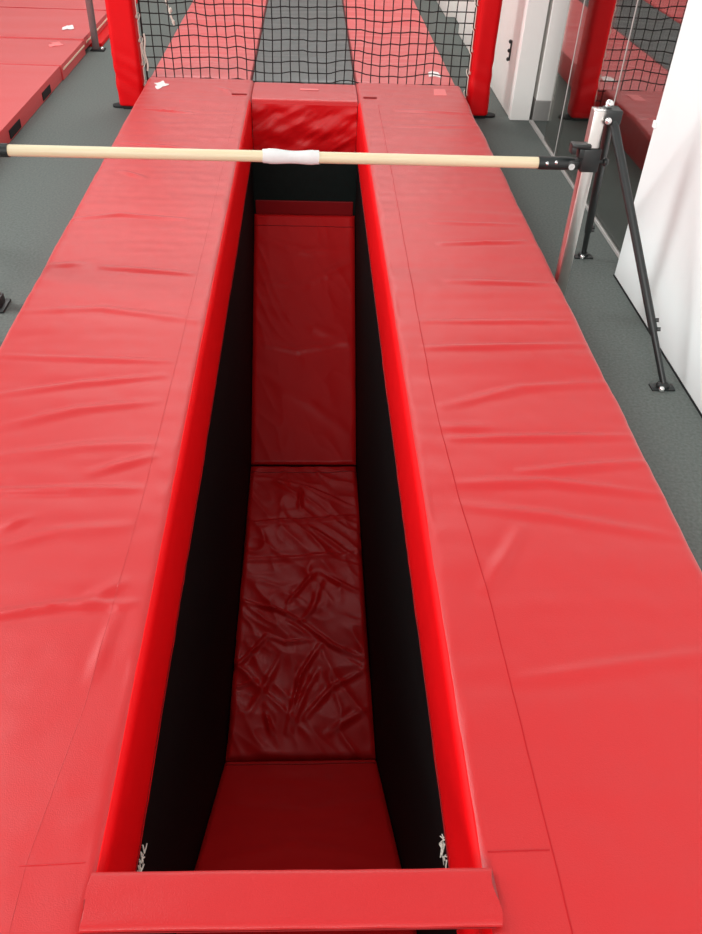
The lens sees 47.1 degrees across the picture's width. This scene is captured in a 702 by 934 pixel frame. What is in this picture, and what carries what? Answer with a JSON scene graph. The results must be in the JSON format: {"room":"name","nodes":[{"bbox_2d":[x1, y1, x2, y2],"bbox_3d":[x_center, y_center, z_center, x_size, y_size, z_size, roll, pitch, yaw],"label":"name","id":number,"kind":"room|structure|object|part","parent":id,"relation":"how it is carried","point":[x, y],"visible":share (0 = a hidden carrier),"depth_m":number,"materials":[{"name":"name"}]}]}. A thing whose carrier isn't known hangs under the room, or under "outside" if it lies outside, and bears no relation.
{"room":"gymnastics gym","nodes":[
{"label":"gymnastics gym","id":0,"kind":"room"},
{"bbox_2d":[136,162,253,933],"bbox_3d":[-0.611,0.119,3.985,0.050,1.850,4.885,0,40,-3],"label":"wall","id":1,"kind":"structure","parent":0,"point":[190,759],"depth_m":3.12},
{"bbox_2d":[251,361,355,466],"bbox_3d":[-0.251,0.314,4.167,0.691,1.345,4.785,0,40,-3],"label":"floor","id":2,"kind":"structure","parent":0,"point":[355,361],"depth_m":5.34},
{"bbox_2d":[176,760,416,933],"bbox_3d":[-0.182,1.357,2.807,0.681,1.139,1.315,0,40,-3],"label":"mat","id":3,"kind":"object","parent":2,"relation":"on","point":[329,814],"visible":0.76,"depth_m":3.00,"materials":[{"name":"red plastic"}]},
{"bbox_2d":[226,466,375,761],"bbox_3d":[-0.268,0.673,4.464,0.681,0.107,2.067,0,40,-3],"label":"mat","id":4,"kind":"object","parent":2,"relation":"on","point":[301,685],"visible":0.99,"depth_m":4.22,"materials":[{"name":"red plastic"}]},
{"bbox_2d":[251,200,355,465],"bbox_3d":[-0.312,-0.898,5.386,0.681,1.268,1.342,0,40,-3],"label":"mat","id":5,"kind":"object","parent":2,"relation":"on","point":[304,390],"visible":1,"depth_m":5.36,"materials":[{"name":"red plastic"}]},
{"bbox_2d":[252,147,356,215],"bbox_3d":[-0.335,-1.436,5.852,0.691,1.850,0.050,0,40,-3],"label":"wall","id":6,"kind":"structure","parent":0,"point":[292,182],"depth_m":5.42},
{"bbox_2d":[0,0,701,570],"bbox_3d":[-0.773,-2.190,5.247,9.000,0.050,14.100,0,40,-3],"label":"floor","id":7,"kind":"structure","parent":0,"point":[40,196],"depth_m":4.25,"materials":[{"name":"grey carpet"}]},
{"bbox_2d":[0,64,61,142],"bbox_3d":[-3.135,-1.772,4.495,2.205,0.100,3.395,0,40,-3],"label":"mat","id":8,"kind":"object","parent":7,"relation":"on","point":[23,88],"visible":0.98,"depth_m":5.36,"materials":[{"name":"red leather"}]},
{"bbox_2d":[0,38,85,79],"bbox_3d":[-3.211,-3.112,6.082,2.215,0.106,0.748,0,40,-3],"label":"mat","id":9,"kind":"object","parent":7,"relation":"on","point":[66,54],"visible":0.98,"depth_m":6.09,"materials":[{"name":"red leather"}]},
{"bbox_2d":[0,0,107,49],"bbox_3d":[-3.309,-4.771,8.020,2.215,0.088,4.343,0,40,-3],"label":"mat","id":10,"kind":"object","parent":7,"relation":"on","point":[19,19],"visible":0.85,"depth_m":6.87,"materials":[{"name":"red leather"}]},
{"bbox_2d":[85,0,105,51],"bbox_3d":[-2.020,-4.282,5.839,0.110,2.300,0.095,0,40,-3],"label":"slim post","id":11,"kind":"object","parent":7,"relation":"on","point":[89,3],"visible":1,"depth_m":6.46,"materials":[{"name":"metal"}]},
{"bbox_3d":[-2.062,-3.406,6.575,0.110,0.010,0.095,0,40,-3],"label":"plate","id":12,"kind":"part","parent":11,"relation":"part of","materials":[{"name":"black metal"}]},
{"bbox_2d":[89,0,137,46],"bbox_3d":[-3.279,-4.803,8.153,2.290,0.029,4.100,0,40,-3],"label":"mat","id":13,"kind":"object","parent":7,"relation":"on","point":[103,36],"visible":0.04,"depth_m":6.83,"materials":[{"name":"red leather"}]},
{"bbox_2d":[0,77,253,933],"bbox_3d":[-0.871,-0.398,3.011,0.715,0.342,6.382,0,40,-3],"label":"pad","id":14,"kind":"object","parent":7,"relation":"on","point":[109,365],"visible":0.98,"depth_m":2.27,"materials":[{"name":"red leather"}]},
{"bbox_2d":[151,0,267,79],"bbox_3d":[-1.148,-4.638,7.958,0.675,0.181,6.375,0,40,-3],"label":"mat","id":15,"kind":"object","parent":7,"relation":"on","point":[238,9],"visible":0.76,"depth_m":6.23,"materials":[{"name":"red plastic"}]},
{"bbox_2d":[252,0,354,84],"bbox_3d":[-0.450,-4.634,7.998,0.707,0.174,6.375,0,40,-3],"label":"mat","id":16,"kind":"object","parent":7,"relation":"on","point":[312,12],"visible":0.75,"depth_m":6.28,"materials":[{"name":"grey plastic"}]},
{"bbox_2d":[105,0,502,118],"bbox_3d":[-0.272,-3.393,4.942,2.620,2.220,0.471,0,40,-3],"label":"safety net","id":17,"kind":"object","parent":7,"relation":"on","point":[127,51],"visible":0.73,"depth_m":5.25,"materials":[{"name":"black fabric"}]},
{"bbox_3d":[-1.437,-3.255,4.798,0.179,2.070,0.163,0,40,-3],"label":"padded post","id":18,"kind":"part","parent":17,"relation":"part of","materials":[{"name":"red plastic"}]},
{"bbox_3d":[-1.343,-2.697,5.244,0.036,0.222,0.013,0,40,-3],"label":"tie cord","id":19,"kind":"part","parent":17,"relation":"part of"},
{"bbox_3d":[-1.291,-3.586,4.831,0.134,1.727,0.347,17,42,16],"label":"knotted cord","id":20,"kind":"part","parent":17,"relation":"part of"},
{"bbox_3d":[-0.254,-3.258,4.878,2.159,2.030,0.025,0,40,-3],"label":"border cord","id":21,"kind":"part","parent":17,"relation":"part of","materials":[{"name":"fabric"}]},
{"bbox_3d":[0.901,-3.248,4.922,0.152,2.070,0.163,0,40,-3],"label":"padded post","id":22,"kind":"part","parent":17,"relation":"part of","materials":[{"name":"red plastic"}]},
{"bbox_2d":[252,82,357,152],"bbox_3d":[-0.304,-2.311,5.323,0.669,0.322,0.431,0,40,-3],"label":"pad","id":23,"kind":"object","parent":7,"relation":"on","point":[285,116],"visible":0.97,"depth_m":5.17,"materials":[{"name":"red leather"}]},
{"bbox_2d":[0,99,674,391],"bbox_3d":[-0.284,-0.996,3.137,3.018,0.883,1.180,0,40,-3],"label":"horizontal bar","id":24,"kind":"object","parent":7,"relation":"on","point":[591,158],"visible":0.93,"depth_m":3.00,"materials":[{"name":"brown wood"}]},
{"bbox_2d":[0,293,10,312],"bbox_3d":[-1.466,-0.685,3.339,0.075,0.050,0.110,0,40,-3],"label":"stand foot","id":25,"kind":"object","parent":24,"relation":"attached to","point":[4,302],"depth_m":3.34,"materials":[{"name":"black metal"}]},
{"bbox_3d":[-0.273,-1.157,3.003,1.968,0.041,0.041,0,40,-3],"label":"rail","id":26,"kind":"part","parent":24,"relation":"part of","materials":[{"name":"brown wood"}]},
{"bbox_3d":[0.890,-0.986,3.205,0.047,0.830,0.047,0,40,-3],"label":"post","id":27,"kind":"part","parent":24,"relation":"part of","materials":[{"name":"metal"}]},
{"bbox_3d":[0.952,-1.156,3.053,0.047,0.032,0.032,0,40,-3],"label":"clamp knob","id":28,"kind":"part","parent":24,"relation":"part of","materials":[{"name":"black plastic"}]},
{"bbox_2d":[342,0,454,85],"bbox_3d":[0.254,-4.632,8.034,0.687,0.176,6.375,0,40,-3],"label":"mat","id":29,"kind":"object","parent":7,"relation":"on","point":[351,23],"visible":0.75,"depth_m":6.35,"materials":[{"name":"red plastic"}]},
{"bbox_2d":[355,83,701,933],"bbox_3d":[0.499,-0.390,3.087,0.729,0.352,6.382,0,40,-3],"label":"pad","id":30,"kind":"object","parent":7,"relation":"on","point":[556,584],"visible":0.92,"depth_m":2.07,"materials":[{"name":"red leather"}]},
{"bbox_2d":[79,868,502,933],"bbox_3d":[-0.100,0.764,1.417,0.725,0.032,0.108,0,40,-3],"label":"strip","id":31,"kind":"object","parent":30,"relation":"on","point":[153,902],"visible":1,"depth_m":1.40,"materials":[{"name":"red leather"}]},
{"bbox_2d":[355,164,456,933],"bbox_3d":[0.129,0.122,4.024,0.050,1.850,4.885,0,40,-3],"label":"wall","id":32,"kind":"structure","parent":0,"point":[404,755],"depth_m":3.17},
{"bbox_2d":[437,1,455,16],"bbox_3d":[1.028,-6.651,8.522,0.200,2.700,3.490,0,40,-3],"label":"wall","id":33,"kind":"structure","parent":0,"point":[443,5],"depth_m":8.03,"materials":[{"name":"white paint"}]},
{"bbox_2d":[455,1,461,21],"bbox_3d":[1.155,-5.293,6.912,0.110,2.700,0.730,0,40,-3],"label":"wall","id":34,"kind":"structure","parent":0,"point":[460,2],"depth_m":7.85,"materials":[{"name":"white paint"}]},
{"bbox_2d":[458,0,525,114],"bbox_3d":[1.141,-4.263,5.681,0.143,2.696,2.477,0,40,-3],"label":"door","id":35,"kind":"structure","parent":34,"relation":"in","point":[512,11],"depth_m":5.69,"materials":[{"name":"white paint"}]},
{"bbox_3d":[1.085,-2.857,5.528,0.025,0.136,0.032,0,40,-3],"label":"handle","id":36,"kind":"part","parent":35,"relation":"part of","materials":[{"name":"black metal"}]},
{"bbox_2d":[508,0,549,119],"bbox_3d":[1.209,-3.442,4.712,0.135,2.700,0.060,0,40,-3],"label":"wall pillar","id":37,"kind":"structure","parent":0,"point":[535,14],"depth_m":5.31,"materials":[{"name":"white paint"}]},
{"bbox_2d":[552,0,687,114],"bbox_3d":[2.251,-3.587,4.943,1.800,2.700,0.100,0,40,-3],"label":"wall","id":38,"kind":"structure","parent":0,"point":[606,26],"depth_m":5.50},
{"bbox_2d":[530,0,571,120],"bbox_3d":[1.360,-3.461,4.743,0.130,2.700,0.130,0,40,-3],"label":"trim","id":39,"kind":"structure","parent":38,"relation":"attached to","point":[558,13],"depth_m":5.32,"materials":[{"name":"white paint"}]},
{"bbox_3d":[1.313,-2.478,5.569,0.130,0.130,0.130,0,40,-3],"label":"skirting","id":40,"kind":"part","parent":39,"relation":"part of","materials":[{"name":"grey paint"}]},
{"bbox_2d":[615,0,701,412],"bbox_3d":[1.465,-0.349,1.043,0.166,2.700,4.930,0,40,-3],"label":"curtain","id":41,"kind":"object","parent":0,"point":[668,198],"depth_m":3.13,"materials":[{"name":"white fabric"}]},
{"bbox_2d":[554,0,586,155],"bbox_3d":[1.312,-2.952,4.122,0.014,2.686,0.008,0,40,-3],"label":"trim","id":42,"kind":"structure","parent":41,"relation":"attached to","point":[585,1],"depth_m":4.69,"materials":[{"name":"metal"}]},
{"bbox_2d":[529,120,620,257],"bbox_3d":[1.279,-1.643,4.662,0.024,0.014,2.282,0,40,-3],"label":"trim","id":43,"kind":"structure","parent":41,"relation":"attached to","point":[599,224],"depth_m":4.62,"materials":[{"name":"grey metal"}]},
{"bbox_2d":[613,0,640,105],"bbox_3d":[1.343,-2.424,3.496,0.014,2.686,0.008,0,40,-3],"label":"trim","id":44,"kind":"structure","parent":41,"relation":"attached to","point":[638,1],"depth_m":3.86,"materials":[{"name":"metal"}]},
{"bbox_2d":[652,120,656,128],"bbox_3d":[1.258,-1.420,3.340,0.010,0.028,0.025,0,40,-3],"label":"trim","id":45,"kind":"structure","parent":41,"relation":"attached to","point":[654,124],"depth_m":3.33,"materials":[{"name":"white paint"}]},
{"bbox_2d":[613,274,701,417],"bbox_3d":[1.329,0.683,1.902,0.006,0.006,4.925,0,40,-3],"label":"baseboard","id":46,"kind":"structure","parent":41,"relation":"attached to","point":[623,290],"depth_m":3.23,"materials":[{"name":"black rubber"}]}
]}

